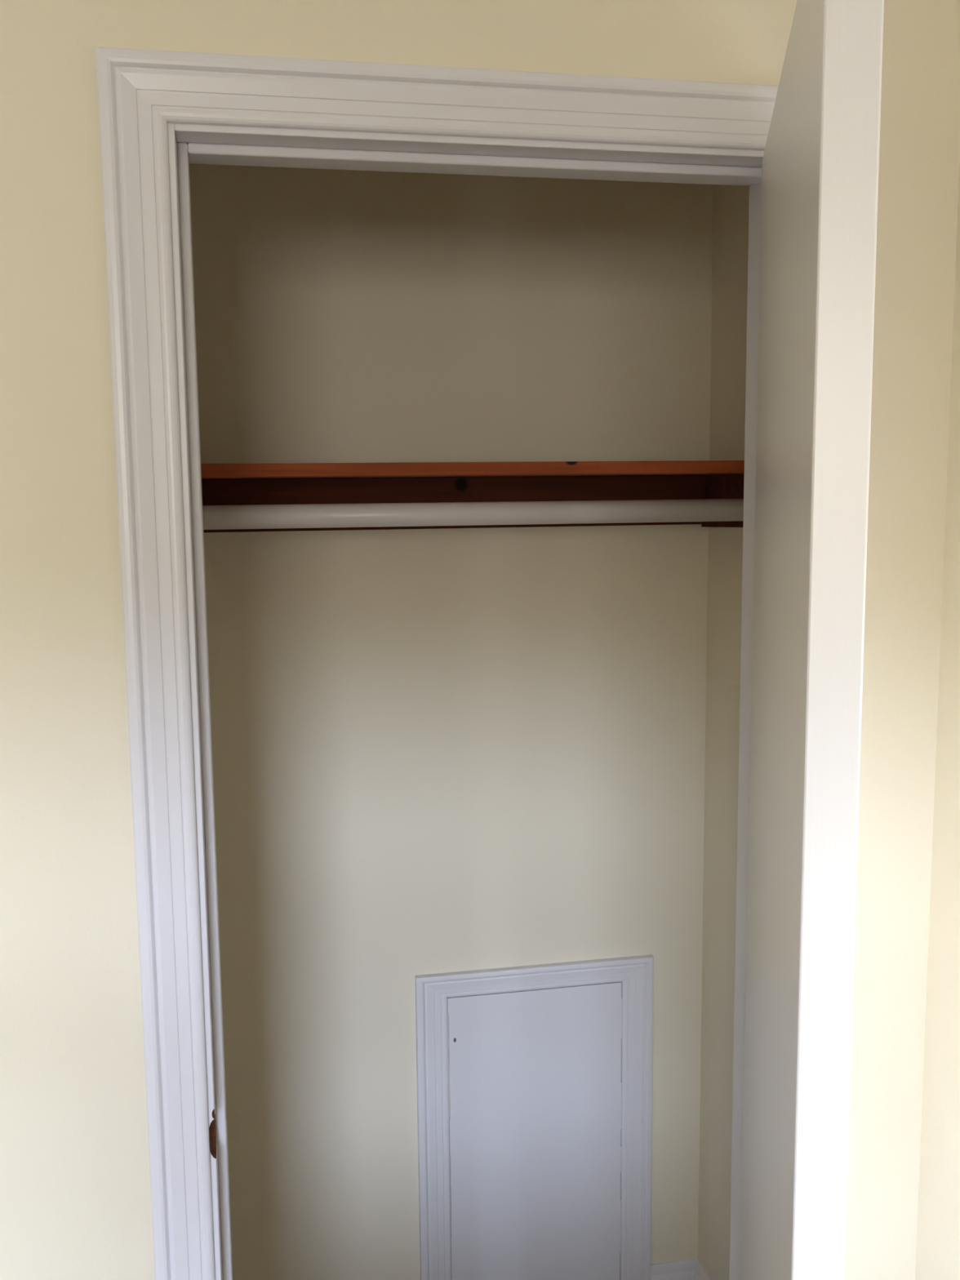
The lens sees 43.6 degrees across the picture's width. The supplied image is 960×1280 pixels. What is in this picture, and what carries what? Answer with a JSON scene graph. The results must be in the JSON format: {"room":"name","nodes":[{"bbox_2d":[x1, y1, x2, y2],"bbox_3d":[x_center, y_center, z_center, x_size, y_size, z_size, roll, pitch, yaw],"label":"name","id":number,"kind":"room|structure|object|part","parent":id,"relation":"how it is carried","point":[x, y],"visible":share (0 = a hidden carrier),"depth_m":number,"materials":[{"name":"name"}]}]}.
{"room":"bedroom","nodes":[
{"label":"bedroom","id":0,"kind":"room"},
{"bbox_2d":[189,163,713,1279],"bbox_3d":[-0.145,0.149,2.119,1.310,2.500,0.100,-2,8,-11],"label":"wall","id":1,"kind":"structure","parent":0,"point":[444,750],"depth_m":2.07,"materials":[{"name":"beige paint"}]},
{"bbox_2d":[201,474,706,532],"bbox_3d":[-0.137,-0.229,2.011,1.083,0.086,0.018,-2,8,-11],"label":"cleat","id":2,"kind":"object","parent":1,"relation":"attached to","point":[228,491],"visible":0.48,"depth_m":2.02,"materials":[{"name":"red wood"}]},
{"bbox_2d":[200,460,744,478],"bbox_3d":[-0.110,-0.264,1.865,1.108,0.018,0.304,-2,8,-11],"label":"closet shelf","id":3,"kind":"object","parent":1,"relation":"attached to","point":[288,470],"visible":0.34,"depth_m":1.74,"materials":[{"name":"red wood"}]},
{"bbox_2d":[414,954,653,1279],"bbox_3d":[0.106,0.988,2.217,0.440,0.805,0.014,-2,8,-11],"label":"access panel","id":4,"kind":"object","parent":1,"relation":"attached to","point":[544,1144],"visible":1,"depth_m":2.20,"materials":[{"name":"white paint"}]},
{"bbox_3d":[-0.082,0.995,2.180,0.058,0.805,0.014,-2,8,-11],"label":"casing","id":5,"kind":"part","parent":4,"relation":"part of","materials":[{"name":"white paint"}]},
{"bbox_3d":[0.102,0.612,2.168,0.440,0.046,0.014,-2,8,-11],"label":"head casing","id":6,"kind":"part","parent":4,"relation":"part of","materials":[{"name":"white paint"}]},
{"bbox_3d":[0.294,0.982,2.253,0.058,0.805,0.014,-2,8,-11],"label":"casing","id":7,"kind":"part","parent":4,"relation":"part of","materials":[{"name":"white paint"}]},
{"bbox_2d":[650,1257,698,1279],"bbox_3d":[0.373,1.286,2.308,0.099,0.186,0.014,-2,8,-11],"label":"baseboard","id":8,"kind":"structure","parent":1,"relation":"attached to","point":[682,1269],"depth_m":2.30,"materials":[{"name":"white paint"}]},
{"bbox_2d":[0,0,959,1279],"bbox_3d":[-1.032,0.270,1.249,3.430,2.500,0.128,-2,8,-11],"label":"wall","id":9,"kind":"structure","parent":0,"point":[75,1190],"depth_m":1.31,"materials":[{"name":"beige paint"}]},
{"bbox_2d":[95,46,778,1279],"bbox_3d":[0.021,0.432,1.469,0.826,2.102,0.146,-2,8,-11],"label":"door frame","id":10,"kind":"structure","parent":9,"relation":"attached to","point":[140,91],"depth_m":1.29,"materials":[{"name":"white paint"}]},
{"bbox_3d":[-0.340,0.453,1.335,0.066,2.102,0.018,-2,8,-11],"label":"casing","id":11,"kind":"part","parent":10,"relation":"part of","materials":[{"name":"white paint"}]},
{"bbox_3d":[0.024,-0.570,1.276,0.826,0.066,0.018,-2,8,-11],"label":"head casing","id":12,"kind":"part","parent":10,"relation":"part of","materials":[{"name":"white paint"}]},
{"bbox_2d":[740,0,884,1279],"bbox_3d":[0.287,0.502,1.151,0.034,2.015,0.675,1,7,10],"label":"door","id":13,"kind":"structure","parent":9,"relation":"in","point":[820,162],"depth_m":0.79,"materials":[{"name":"white paint"}]},
{"bbox_2d":[697,161,959,1279],"bbox_3d":[0.989,0.463,-0.393,0.140,2.500,5.305,-2,8,-11],"label":"wall","id":14,"kind":"structure","parent":0,"point":[731,202],"depth_m":2.00,"materials":[{"name":"beige paint"}]},
{"bbox_2d":[693,1262,711,1279],"bbox_3d":[0.471,1.320,2.035,0.014,0.186,0.563,-2,8,-11],"label":"baseboard","id":15,"kind":"structure","parent":14,"relation":"attached to","point":[700,1273],"depth_m":2.28,"materials":[{"name":"white paint"}]},
{"bbox_2d":[702,473,744,527],"bbox_3d":[0.428,-0.228,1.978,0.012,0.092,0.300,-2,8,-11],"label":"cleat","id":16,"kind":"object","parent":14,"relation":"attached to","point":[717,486],"visible":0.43,"depth_m":2.02,"materials":[{"name":"red wood"}]},
{"bbox_3d":[-0.673,0.211,1.675,0.100,2.500,0.577,-2,8,-11],"label":"wall","id":17,"kind":"structure","parent":0,"visible":0},
{"bbox_2d":[202,498,743,529],"bbox_3d":[-0.086,-0.184,1.756,1.084,0.062,0.062,-2,8,-11],"label":"closet rod","id":18,"kind":"object","parent":17,"relation":"attached to","point":[566,512],"visible":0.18,"depth_m":1.76,"materials":[{"name":"white paint"}]}
]}

